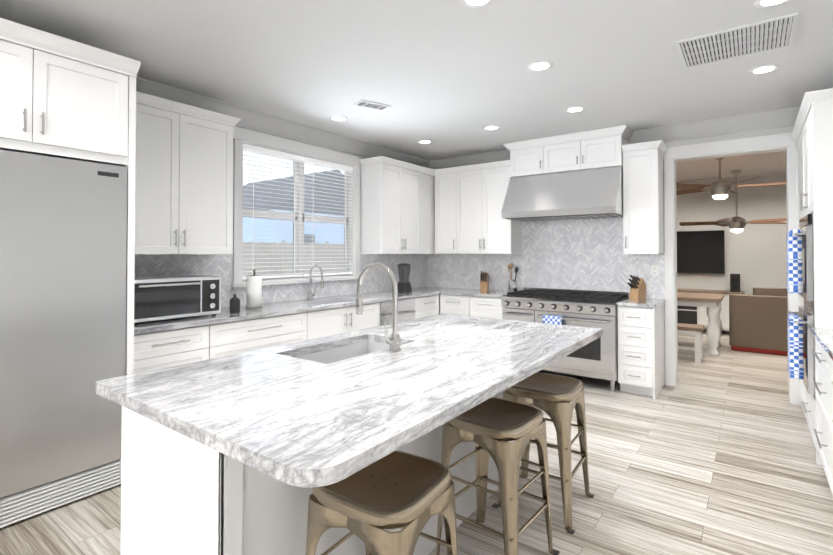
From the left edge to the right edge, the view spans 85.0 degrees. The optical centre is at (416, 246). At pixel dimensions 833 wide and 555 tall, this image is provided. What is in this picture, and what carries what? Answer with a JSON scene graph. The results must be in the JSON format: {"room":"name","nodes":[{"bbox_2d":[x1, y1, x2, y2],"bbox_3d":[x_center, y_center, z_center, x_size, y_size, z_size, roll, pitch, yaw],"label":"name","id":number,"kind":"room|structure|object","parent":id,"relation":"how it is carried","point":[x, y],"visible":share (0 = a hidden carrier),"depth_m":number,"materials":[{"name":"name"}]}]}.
{"room":"kitchen","nodes":[
{"label":"kitchen","id":0,"kind":"room"},
{"bbox_2d":[224,126,427,307],"bbox_3d":[-2.290,0.082,3.540,0.150,2.750,8.370,-1,-1,36],"label":"wall","id":1,"kind":"structure","parent":0,"point":[292,140],"depth_m":4.57,"materials":[{"name":"white paint"}]},
{"bbox_2d":[135,91,240,253],"bbox_3d":[-1.936,-0.517,3.570,0.388,1.150,0.975,-1,-1,36],"label":"upper cabinet","id":2,"kind":"object","parent":1,"relation":"attached to","point":[184,180],"visible":0.79,"depth_m":3.49,"materials":[{"name":"white paint"}]},
{"bbox_2d":[135,254,426,307],"bbox_3d":[-1.107,0.309,5.013,0.002,0.505,4.290,-1,-1,36],"label":"tile backsplash","id":3,"kind":"structure","parent":1,"relation":"attached to","point":[146,265],"depth_m":4.61,"materials":[{"name":"tile"}]},
{"bbox_2d":[136,77,427,167],"bbox_3d":[-2.226,-1.220,3.417,0.120,0.150,8.220,-1,-1,36],"label":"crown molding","id":4,"kind":"structure","parent":1,"relation":"attached to","point":[292,130],"depth_m":4.54,"materials":[{"name":"grey paint"}]},
{"bbox_2d":[231,127,361,286],"bbox_3d":[-1.232,-0.362,4.915,0.170,1.485,1.720,-1,-1,36],"label":"window","id":5,"kind":"structure","parent":1,"relation":"in","point":[241,136],"depth_m":4.91,"materials":[{"name":"white paint"}]},
{"bbox_2d":[242,144,303,278],"bbox_3d":[-1.454,-0.334,4.616,0.054,1.290,0.733,-1,-1,36],"label":"window blind","id":6,"kind":"object","parent":5,"relation":"attached to","point":[269,152],"visible":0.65,"depth_m":4.60,"materials":[{"name":"white plastic"}]},
{"bbox_2d":[301,157,352,275],"bbox_3d":[-1.012,-0.326,5.216,0.054,1.290,0.733,-1,-1,36],"label":"window blind","id":7,"kind":"object","parent":5,"relation":"attached to","point":[307,160],"visible":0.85,"depth_m":5.21,"materials":[{"name":"white plastic"}]},
{"bbox_2d":[359,156,422,253],"bbox_3d":[-0.308,-0.488,5.794,0.372,1.150,0.799,-1,-1,36],"label":"upper cabinet","id":8,"kind":"object","parent":1,"relation":"attached to","point":[407,208],"depth_m":5.56,"materials":[{"name":"white paint"}]},
{"bbox_2d":[423,168,434,253],"bbox_3d":[0.025,-0.482,6.245,0.372,1.150,0.322,-1,-1,36],"label":"upper cabinet","id":9,"kind":"object","parent":1,"relation":"attached to","point":[428,174],"depth_m":6.20,"materials":[{"name":"white paint"}]},
{"bbox_2d":[0,330,832,554],"bbox_3d":[1.158,1.508,3.608,11.300,0.100,13.200,-1,-1,36],"label":"floor","id":10,"kind":"structure","parent":0,"point":[711,455],"depth_m":2.75,"materials":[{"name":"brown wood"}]},
{"bbox_2d":[0,150,126,527],"bbox_3d":[-2.331,0.475,2.615,0.870,1.940,0.920,-1,-1,36],"label":"refrigerator","id":11,"kind":"object","parent":10,"relation":"on","point":[63,233],"visible":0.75,"depth_m":2.50,"materials":[{"name":"silver metal"}]},
{"bbox_2d":[0,18,140,375],"bbox_3d":[-2.354,0.152,2.598,0.858,2.585,1.064,-1,-1,36],"label":"tall cabinet","id":12,"kind":"object","parent":10,"relation":"on","point":[62,97],"visible":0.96,"depth_m":2.56,"materials":[{"name":"white paint"}]},
{"bbox_2d":[120,406,365,554],"bbox_3d":[-0.666,0.990,1.726,0.702,0.886,0.580,-1,-1,36],"label":"base cabinet","id":13,"kind":"object","parent":10,"relation":"on","point":[181,494],"depth_m":1.46,"materials":[{"name":"white paint"}]},
{"bbox_2d":[134,295,438,373],"bbox_3d":[-1.022,1.032,4.547,0.676,0.878,3.655,-1,-1,36],"label":"base cabinet","id":14,"kind":"object","parent":10,"relation":"on","point":[163,349],"depth_m":3.71,"materials":[{"name":"white paint"}]},
{"bbox_2d":[134,265,464,334],"bbox_3d":[-0.846,0.477,4.814,0.652,0.577,4.291,-1,-1,36],"label":"countertop","id":15,"kind":"structure","parent":14,"relation":"on","point":[310,303],"depth_m":4.13,"materials":[{"name":"white stone"}]},
{"bbox_2d":[134,275,220,324],"bbox_3d":[-1.897,0.385,3.464,0.449,0.310,0.660,-1,-1,36],"label":"toaster oven","id":16,"kind":"object","parent":15,"relation":"on","point":[165,297],"visible":0.77,"depth_m":3.34,"materials":[{"name":"grey plastic"}]},
{"bbox_2d":[229,294,239,312],"bbox_3d":[-1.513,0.470,3.789,0.084,0.150,0.084,-1,-1,36],"label":"soap bottle","id":17,"kind":"object","parent":15,"relation":"on","point":[234,304],"visible":1,"depth_m":3.76,"materials":[{"name":"grey plastic"}]},
{"bbox_2d":[245,269,262,309],"bbox_3d":[-1.446,0.373,4.051,0.150,0.350,0.150,-1,-1,36],"label":"paper towel holder","id":18,"kind":"object","parent":15,"relation":"on","point":[253,291],"visible":1,"depth_m":4.00,"materials":[{"name":"white paper"}]},
{"bbox_2d":[307,265,323,299],"bbox_3d":[-1.048,0.373,4.812,0.231,0.370,0.112,-1,-1,36],"label":"faucet","id":19,"kind":"object","parent":15,"relation":"in","point":[310,294],"depth_m":4.82,"materials":[{"name":"silver metal"}]},
{"bbox_2d":[289,297,355,305],"bbox_3d":[-0.932,0.661,4.693,0.386,0.204,0.756,-1,-1,36],"label":"basin","id":20,"kind":"object","parent":15,"relation":"in","point":[311,302],"depth_m":4.87,"materials":[{"name":"white ceramic"}]},
{"bbox_2d":[397,263,411,292],"bbox_3d":[-0.168,0.388,5.734,0.170,0.365,0.202,-1,-1,36],"label":"blender","id":21,"kind":"object","parent":15,"relation":"on","point":[404,285],"visible":0.92,"depth_m":5.69,"materials":[{"name":"grey plastic"}]},
{"bbox_2d":[305,450,457,554],"bbox_3d":[-0.110,1.092,1.504,0.442,0.676,0.442,0,-1,32],"label":"stool","id":22,"kind":"object","parent":10,"relation":"on","point":[409,494],"visible":0.85,"depth_m":1.41,"materials":[{"name":"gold metal"}]},
{"bbox_2d":[384,444,407,531],"bbox_3d":[-0.413,0.995,2.070,0.702,0.886,0.273,-1,-1,36],"label":"base cabinet","id":23,"kind":"object","parent":10,"relation":"on","point":[405,448],"depth_m":1.96,"materials":[{"name":"white paint"}]},
{"bbox_2d":[408,424,443,554],"bbox_3d":[-0.251,0.998,2.290,0.702,0.886,0.274,-1,-1,36],"label":"base cabinet","id":24,"kind":"object","parent":10,"relation":"on","point":[429,445],"depth_m":2.14,"materials":[{"name":"white paint"}]},
{"bbox_2d":[444,442,471,538],"bbox_3d":[-0.088,1.001,2.511,0.702,0.886,0.274,-1,-1,36],"label":"base cabinet","id":25,"kind":"object","parent":10,"relation":"on","point":[463,470],"depth_m":2.38,"materials":[{"name":"white paint"}]},
{"bbox_2d":[440,294,502,318],"bbox_3d":[0.836,1.048,5.820,0.884,0.878,0.665,-1,-1,36],"label":"base cabinet","id":26,"kind":"object","parent":10,"relation":"on","point":[483,307],"visible":0.33,"depth_m":5.58,"materials":[{"name":"white paint"}]},
{"bbox_2d":[440,289,510,297],"bbox_3d":[0.848,0.588,5.825,0.868,0.032,0.652,-1,-1,36],"label":"countertop","id":27,"kind":"structure","parent":26,"relation":"on","point":[478,293],"depth_m":5.71,"materials":[{"name":"white stone"}]},
{"bbox_2d":[480,271,488,291],"bbox_3d":[0.874,0.439,5.872,0.090,0.266,0.237,0,-1,16],"label":"knife block","id":28,"kind":"object","parent":27,"relation":"on","point":[484,282],"visible":1,"depth_m":5.83,"materials":[{"name":"brown wood"}]},
{"bbox_2d":[507,263,517,291],"bbox_3d":[1.216,0.386,5.745,0.138,0.370,0.142,-1,-1,36],"label":"utensil crock","id":29,"kind":"object","parent":27,"relation":"on","point":[512,285],"visible":0.83,"depth_m":5.70,"materials":[{"name":"silver metal"}]},
{"bbox_2d":[472,395,495,512],"bbox_3d":[0.074,1.004,2.731,0.702,0.886,0.274,-1,-1,36],"label":"base cabinet","id":30,"kind":"object","parent":10,"relation":"on","point":[492,467],"depth_m":2.60,"materials":[{"name":"white paint"}]},
{"bbox_2d":[436,397,559,554],"bbox_3d":[0.363,1.100,2.112,0.442,0.676,0.442,-1,-1,39],"label":"stool","id":31,"kind":"object","parent":10,"relation":"on","point":[489,425],"visible":0.88,"depth_m":2.02,"materials":[{"name":"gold metal"}]},
{"bbox_2d":[496,390,520,490],"bbox_3d":[0.323,1.008,3.070,0.702,0.886,0.567,-1,-1,36],"label":"base cabinet","id":32,"kind":"object","parent":10,"relation":"on","point":[500,395],"depth_m":2.72,"materials":[{"name":"white paint"}]},
{"bbox_2d":[96,262,602,487],"bbox_3d":[-0.010,0.426,2.290,1.220,0.698,2.370,-1,-1,36],"label":"countertop","id":33,"kind":"structure","parent":32,"relation":"on","point":[325,410],"depth_m":1.62,"materials":[{"name":"white stone"}]},
{"bbox_2d":[295,341,389,363],"bbox_3d":[-0.338,0.664,2.330,0.366,0.224,0.656,-1,-1,36],"label":"sink basin","id":34,"kind":"object","parent":33,"relation":"in","point":[350,349],"depth_m":2.53,"materials":[{"name":"grey metal"}]},
{"bbox_2d":[356,262,400,351],"bbox_3d":[-0.212,0.294,2.293,0.291,0.433,0.112,-1,-1,36],"label":"faucet","id":35,"kind":"object","parent":33,"relation":"on","point":[394,341],"depth_m":2.24,"materials":[{"name":"silver metal"}]},
{"bbox_2d":[492,372,593,533],"bbox_3d":[0.727,1.107,2.589,0.442,0.676,0.442,-1,-1,34],"label":"stool","id":36,"kind":"object","parent":10,"relation":"on","point":[548,394],"visible":0.75,"depth_m":2.45,"materials":[{"name":"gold metal"}]},
{"bbox_2d":[501,287,628,391],"bbox_3d":[1.661,0.991,5.140,1.234,0.975,0.747,-1,-1,36],"label":"range","id":37,"kind":"object","parent":10,"relation":"on","point":[597,358],"visible":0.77,"depth_m":4.78,"materials":[{"name":"silver metal"}]},
{"bbox_2d":[542,315,561,324],"bbox_3d":[1.450,0.894,4.859,0.208,0.321,0.042,-1,-1,36],"label":"towel","id":38,"kind":"object","parent":37,"relation":"hanging from","point":[548,319],"depth_m":4.84,"materials":[{"name":"blue fabric"}]},
{"bbox_2d":[618,303,664,399],"bbox_3d":[2.334,1.034,4.716,0.334,0.878,0.665,-1,-1,36],"label":"base cabinet","id":39,"kind":"object","parent":10,"relation":"on","point":[641,351],"visible":1,"depth_m":4.50,"materials":[{"name":"white paint"}]},
{"bbox_2d":[617,298,664,307],"bbox_3d":[2.340,0.574,4.725,0.344,0.032,0.652,-1,-1,36],"label":"countertop","id":40,"kind":"structure","parent":39,"relation":"on","point":[650,303],"depth_m":4.55,"materials":[{"name":"white stone"}]},
{"bbox_2d":[628,275,645,300],"bbox_3d":[2.306,0.425,4.766,0.237,0.266,0.090,1,-1,-39],"label":"knife block","id":41,"kind":"object","parent":40,"relation":"on","point":[637,285],"visible":1,"depth_m":4.74,"materials":[{"name":"brown wood"}]},
{"bbox_2d":[677,323,703,362],"bbox_3d":[3.190,1.272,6.368,1.400,0.445,0.350,-1,-1,36],"label":"bench","id":42,"kind":"object","parent":10,"relation":"on","point":[695,330],"visible":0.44,"depth_m":5.91,"materials":[{"name":"white paint"}]},
{"bbox_2d":[677,292,723,355],"bbox_3d":[3.746,1.111,7.016,1.630,0.785,0.950,-1,-1,36],"label":"dining table","id":43,"kind":"object","parent":10,"relation":"on","point":[712,304],"visible":0.5,"depth_m":6.29,"materials":[{"name":"white paint"}]},
{"bbox_2d":[677,288,744,330],"bbox_3d":[4.864,1.151,8.389,1.940,0.740,0.474,-1,-1,36],"label":"media console","id":44,"kind":"object","parent":10,"relation":"on","point":[691,315],"visible":0.12,"depth_m":8.00,"materials":[{"name":"white paint"}]},
{"bbox_2d":[730,273,740,291],"bbox_3d":[5.528,0.619,7.881,0.140,0.310,0.255,-1,-1,36],"label":"speaker","id":45,"kind":"object","parent":44,"relation":"on","point":[734,282],"visible":1,"depth_m":7.78},
{"bbox_2d":[729,287,787,355],"bbox_3d":[5.620,1.045,6.382,2.000,0.900,0.950,-1,-1,36],"label":"sofa","id":46,"kind":"object","parent":10,"relation":"on","point":[758,321],"visible":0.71,"depth_m":6.40,"materials":[{"name":"brown fabric"}]},
{"bbox_2d":[790,128,797,378],"bbox_3d":[3.587,0.216,3.791,0.662,2.490,0.650,-1,-1,36],"label":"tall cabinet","id":47,"kind":"object","parent":10,"relation":"on","point":[793,315],"depth_m":3.22,"materials":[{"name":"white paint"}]},
{"bbox_2d":[794,88,832,465],"bbox_3d":[3.151,0.208,3.200,0.662,2.490,0.820,-1,-1,36],"label":"tall cabinet","id":48,"kind":"object","parent":10,"relation":"on","point":[809,251],"depth_m":3.12,"materials":[{"name":"white paint"}]},
{"bbox_2d":[812,339,831,491],"bbox_3d":[2.670,1.005,2.509,0.627,0.878,0.839,-1,-1,36],"label":"base cabinet","id":49,"kind":"object","parent":10,"relation":"on","point":[823,383],"depth_m":2.72,"materials":[{"name":"white paint"}]},
{"bbox_2d":[811,327,832,359],"bbox_3d":[1.914,0.531,1.509,0.652,0.032,3.357,-1,-1,36],"label":"countertop","id":50,"kind":"structure","parent":49,"relation":"on","point":[824,337],"depth_m":2.69,"materials":[{"name":"white stone"}]},
{"bbox_2d":[828,355,832,494],"bbox_3d":[2.172,0.996,1.833,0.627,0.878,0.840,-1,-1,36],"label":"base cabinet","id":51,"kind":"object","parent":10,"relation":"on","point":[830,362],"depth_m":2.47,"materials":[{"name":"white paint"}]},
{"bbox_2d":[0,0,832,181],"bbox_3d":[2.245,-1.352,2.844,8.600,0.100,13.200,-1,-1,36],"label":"ceiling","id":52,"kind":"structure","parent":0,"point":[450,78],"depth_m":3.18,"materials":[{"name":"white paint"}]},
{"bbox_2d":[330,116,347,120],"bbox_3d":[-0.773,-1.278,4.524,0.184,0.004,0.184,-1,-1,36],"label":"recessed light","id":53,"kind":"object","parent":52,"relation":"in","point":[339,118],"visible":1,"depth_m":4.52,"materials":[{"name":"white paint"}]},
{"bbox_2d":[354,100,390,110],"bbox_3d":[-0.400,-1.279,4.109,0.300,0.012,0.150,1,-1,-34],"label":"ceiling vent","id":54,"kind":"object","parent":52,"relation":"in","point":[371,105],"visible":0.98,"depth_m":4.10,"materials":[{"name":"white metal"}]},
{"bbox_2d":[417,140,432,143],"bbox_3d":[0.103,-1.266,5.469,0.184,0.004,0.184,-1,-1,36],"label":"recessed light","id":55,"kind":"object","parent":52,"relation":"in","point":[424,141],"visible":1,"depth_m":5.45,"materials":[{"name":"white paint"}]},
{"bbox_2d":[460,0,493,7],"bbox_3d":[0.321,-1.306,2.391,0.184,0.004,0.184,-1,-1,36],"label":"recessed light","id":56,"kind":"object","parent":52,"relation":"in","point":[476,3],"visible":1,"depth_m":2.43,"materials":[{"name":"white paint"}]},
{"bbox_2d":[483,125,499,129],"bbox_3d":[0.801,-1.274,4.859,0.184,0.004,0.184,-1,-1,36],"label":"recessed light","id":57,"kind":"object","parent":52,"relation":"in","point":[491,127],"visible":1,"depth_m":4.84,"materials":[{"name":"white paint"}]},
{"bbox_2d":[527,60,553,70],"bbox_3d":[0.886,-1.295,3.254,0.184,0.004,0.184,-1,-1,36],"label":"recessed light","id":58,"kind":"object","parent":52,"relation":"in","point":[542,65],"visible":1,"depth_m":3.24,"materials":[{"name":"white paint"}]},
{"bbox_2d":[565,106,585,112],"bbox_3d":[1.480,-1.282,4.239,0.184,0.004,0.184,-1,-1,36],"label":"recessed light","id":59,"kind":"object","parent":52,"relation":"in","point":[574,109],"visible":1,"depth_m":4.23,"materials":[{"name":"white paint"}]},
{"bbox_2d":[676,157,785,199],"bbox_3d":[4.192,-0.952,6.228,1.561,0.610,1.554,-1,-1,36],"label":"ceiling fan","id":60,"kind":"object","parent":52,"relation":"hanging from","point":[719,189],"visible":0.81,"depth_m":6.14,"materials":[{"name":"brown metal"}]},
{"bbox_2d":[679,170,786,232],"bbox_3d":[5.174,-0.736,7.432,1.529,1.010,1.574,-1,-1,36],"label":"ceiling fan","id":61,"kind":"object","parent":52,"relation":"hanging from","point":[736,224],"visible":1,"depth_m":7.36,"materials":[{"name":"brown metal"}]},
{"bbox_2d":[675,12,798,68],"bbox_3d":[2.029,-1.295,2.904,0.600,0.012,0.500,-1,-1,36],"label":"ceiling vent","id":62,"kind":"object","parent":52,"relation":"in","point":[771,34],"visible":1,"depth_m":2.87,"materials":[{"name":"white metal"}]},
{"bbox_2d":[748,64,779,74],"bbox_3d":[2.535,-1.294,3.318,0.184,0.004,0.184,-1,-1,36],"label":"recessed light","id":63,"kind":"object","parent":52,"relation":"in","point":[764,68],"visible":1,"depth_m":3.31,"materials":[{"name":"white paint"}]},
{"bbox_2d":[754,0,789,7],"bbox_3d":[1.890,-1.306,2.394,0.184,0.004,0.184,-1,-1,36],"label":"recessed light","id":64,"kind":"object","parent":52,"relation":"in","point":[765,3],"visible":1,"depth_m":2.43,"materials":[{"name":"white paint"}]},
{"bbox_2d":[428,126,793,383],"bbox_3d":[3.428,0.094,4.432,8.000,2.750,0.150,-1,-1,36],"label":"wall","id":65,"kind":"structure","parent":0,"point":[734,136],"depth_m":4.62,"materials":[{"name":"white paint"}]},
{"bbox_2d":[435,167,458,253],"bbox_3d":[0.491,-0.482,6.291,0.366,1.150,0.348,-1,-1,36],"label":"upper cabinet","id":66,"kind":"object","parent":65,"relation":"attached to","point":[446,179],"depth_m":6.14,"materials":[{"name":"white paint"}]},
{"bbox_2d":[459,160,522,253],"bbox_3d":[0.951,-0.486,5.953,0.775,1.150,0.348,-1,-1,36],"label":"upper cabinet","id":67,"kind":"object","parent":65,"relation":"attached to","point":[483,188],"depth_m":5.79,"materials":[{"name":"white paint"}]},
{"bbox_2d":[427,217,664,298],"bbox_3d":[1.431,-0.141,5.812,3.089,1.424,0.002,-1,-1,36],"label":"tile backsplash","id":68,"kind":"structure","parent":65,"relation":"attached to","point":[582,254],"depth_m":5.55,"materials":[{"name":"tile"}]},
{"bbox_2d":[502,266,507,274],"bbox_3d":[1.166,0.309,5.994,0.075,0.115,0.008,-1,-1,36],"label":"electrical outlet","id":69,"kind":"object","parent":68,"relation":"attached to","point":[504,270],"visible":1,"depth_m":5.99,"materials":[{"name":"white plastic"}]},
{"bbox_2d":[644,281,651,290],"bbox_3d":[2.518,0.426,4.996,0.120,0.115,0.008,-1,-1,36],"label":"electrical outlet","id":70,"kind":"object","parent":68,"relation":"attached to","point":[648,285],"visible":0.48,"depth_m":4.98,"materials":[{"name":"white plastic"}]},
{"bbox_2d":[651,265,658,275],"bbox_3d":[2.591,0.256,4.945,0.075,0.115,0.008,-1,-1,36],"label":"electrical outlet","id":71,"kind":"object","parent":68,"relation":"attached to","point":[654,270],"visible":1,"depth_m":4.94,"materials":[{"name":"white plastic"}]},
{"bbox_2d":[501,166,622,221],"bbox_3d":[1.692,-0.592,5.228,1.266,0.527,0.637,-1,-1,36],"label":"hood canopy","id":72,"kind":"object","parent":65,"relation":"attached to","point":[587,194],"visible":0.94,"depth_m":5.02,"materials":[{"name":"silver metal"}]},
{"bbox_2d":[503,125,632,176],"bbox_3d":[1.751,-1.062,5.314,1.390,0.405,0.438,-1,-1,36],"label":"upper cabinet","id":73,"kind":"object","parent":65,"relation":"attached to","point":[592,149],"visible":0.98,"depth_m":5.13,"materials":[{"name":"white paint"}]},
{"bbox_2d":[428,106,800,169],"bbox_3d":[2.072,-1.195,5.280,4.590,0.150,0.120,-1,-1,36],"label":"crown molding","id":74,"kind":"structure","parent":65,"relation":"attached to","point":[781,118],"depth_m":4.68,"materials":[{"name":"grey paint"}]},
{"bbox_2d":[622,140,666,253],"bbox_3d":[2.432,-0.501,4.836,0.375,1.150,0.388,-1,-1,36],"label":"upper cabinet","id":75,"kind":"object","parent":65,"relation":"attached to","point":[643,212],"visible":1,"depth_m":4.73,"materials":[{"name":"white paint"}]},
{"bbox_2d":[663,132,800,405],"bbox_3d":[3.168,0.201,4.617,1.170,2.540,0.198,-1,-1,36],"label":"door frame","id":76,"kind":"structure","parent":65,"relation":"attached to","point":[672,156],"depth_m":4.79,"materials":[{"name":"white paint"}]},
{"bbox_2d":[676,185,786,294],"bbox_3d":[6.027,0.140,7.957,8.000,2.750,0.150,-1,-1,36],"label":"wall","id":77,"kind":"structure","parent":0,"point":[755,255],"depth_m":8.02,"materials":[{"name":"white paint"}]},
{"bbox_2d":[677,230,724,273],"bbox_3d":[4.997,0.094,8.584,1.360,0.780,0.061,-1,-1,36],"label":"tv","id":78,"kind":"object","parent":77,"relation":"attached to","point":[700,251],"visible":0.64,"depth_m":8.37,"materials":[{"name":"grey plastic"}]},
{"bbox_2d":[676,173,785,189],"bbox_3d":[5.947,-1.161,7.866,8.000,0.150,0.120,-1,-1,36],"label":"crown molding","id":79,"kind":"structure","parent":77,"relation":"attached to","point":[770,178],"depth_m":7.94,"materials":[{"name":"grey paint"}]},
{"label":"outside","id":80,"kind":"structure","parent":0,"visible":0},
{"bbox_2d":[243,151,343,184],"bbox_3d":[-23.509,-12.034,42.212,0.001,32.000,100.000,-1,-1,36],"label":"sky","id":81,"kind":"structure","parent":80,"point":[267,165],"depth_m":51.27,"materials":[{"name":"white"}]},
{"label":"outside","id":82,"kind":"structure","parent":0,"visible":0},
{"bbox_3d":[-8.615,1.890,31.053,36.999,0.100,100.000,-1,-1,36],"label":"lawn","id":83,"kind":"structure","parent":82,"visible":0},
{"bbox_2d":[242,240,343,275],"bbox_3d":[-1.598,0.745,19.686,0.120,1.850,50.100,-1,-1,36],"label":"fence","id":84,"kind":"object","parent":83,"relation":"on","point":[272,246],"depth_m":15.64,"materials":[{"name":"brown wood"}]},
{"bbox_2d":[243,170,343,243],"bbox_3d":[-6.963,-1.061,24.905,7.600,5.600,7.600,-1,-1,36],"label":"house","id":85,"kind":"structure","parent":83,"relation":"on","point":[268,237],"depth_m":21.79,"materials":[{"name":"blue"}]}
]}

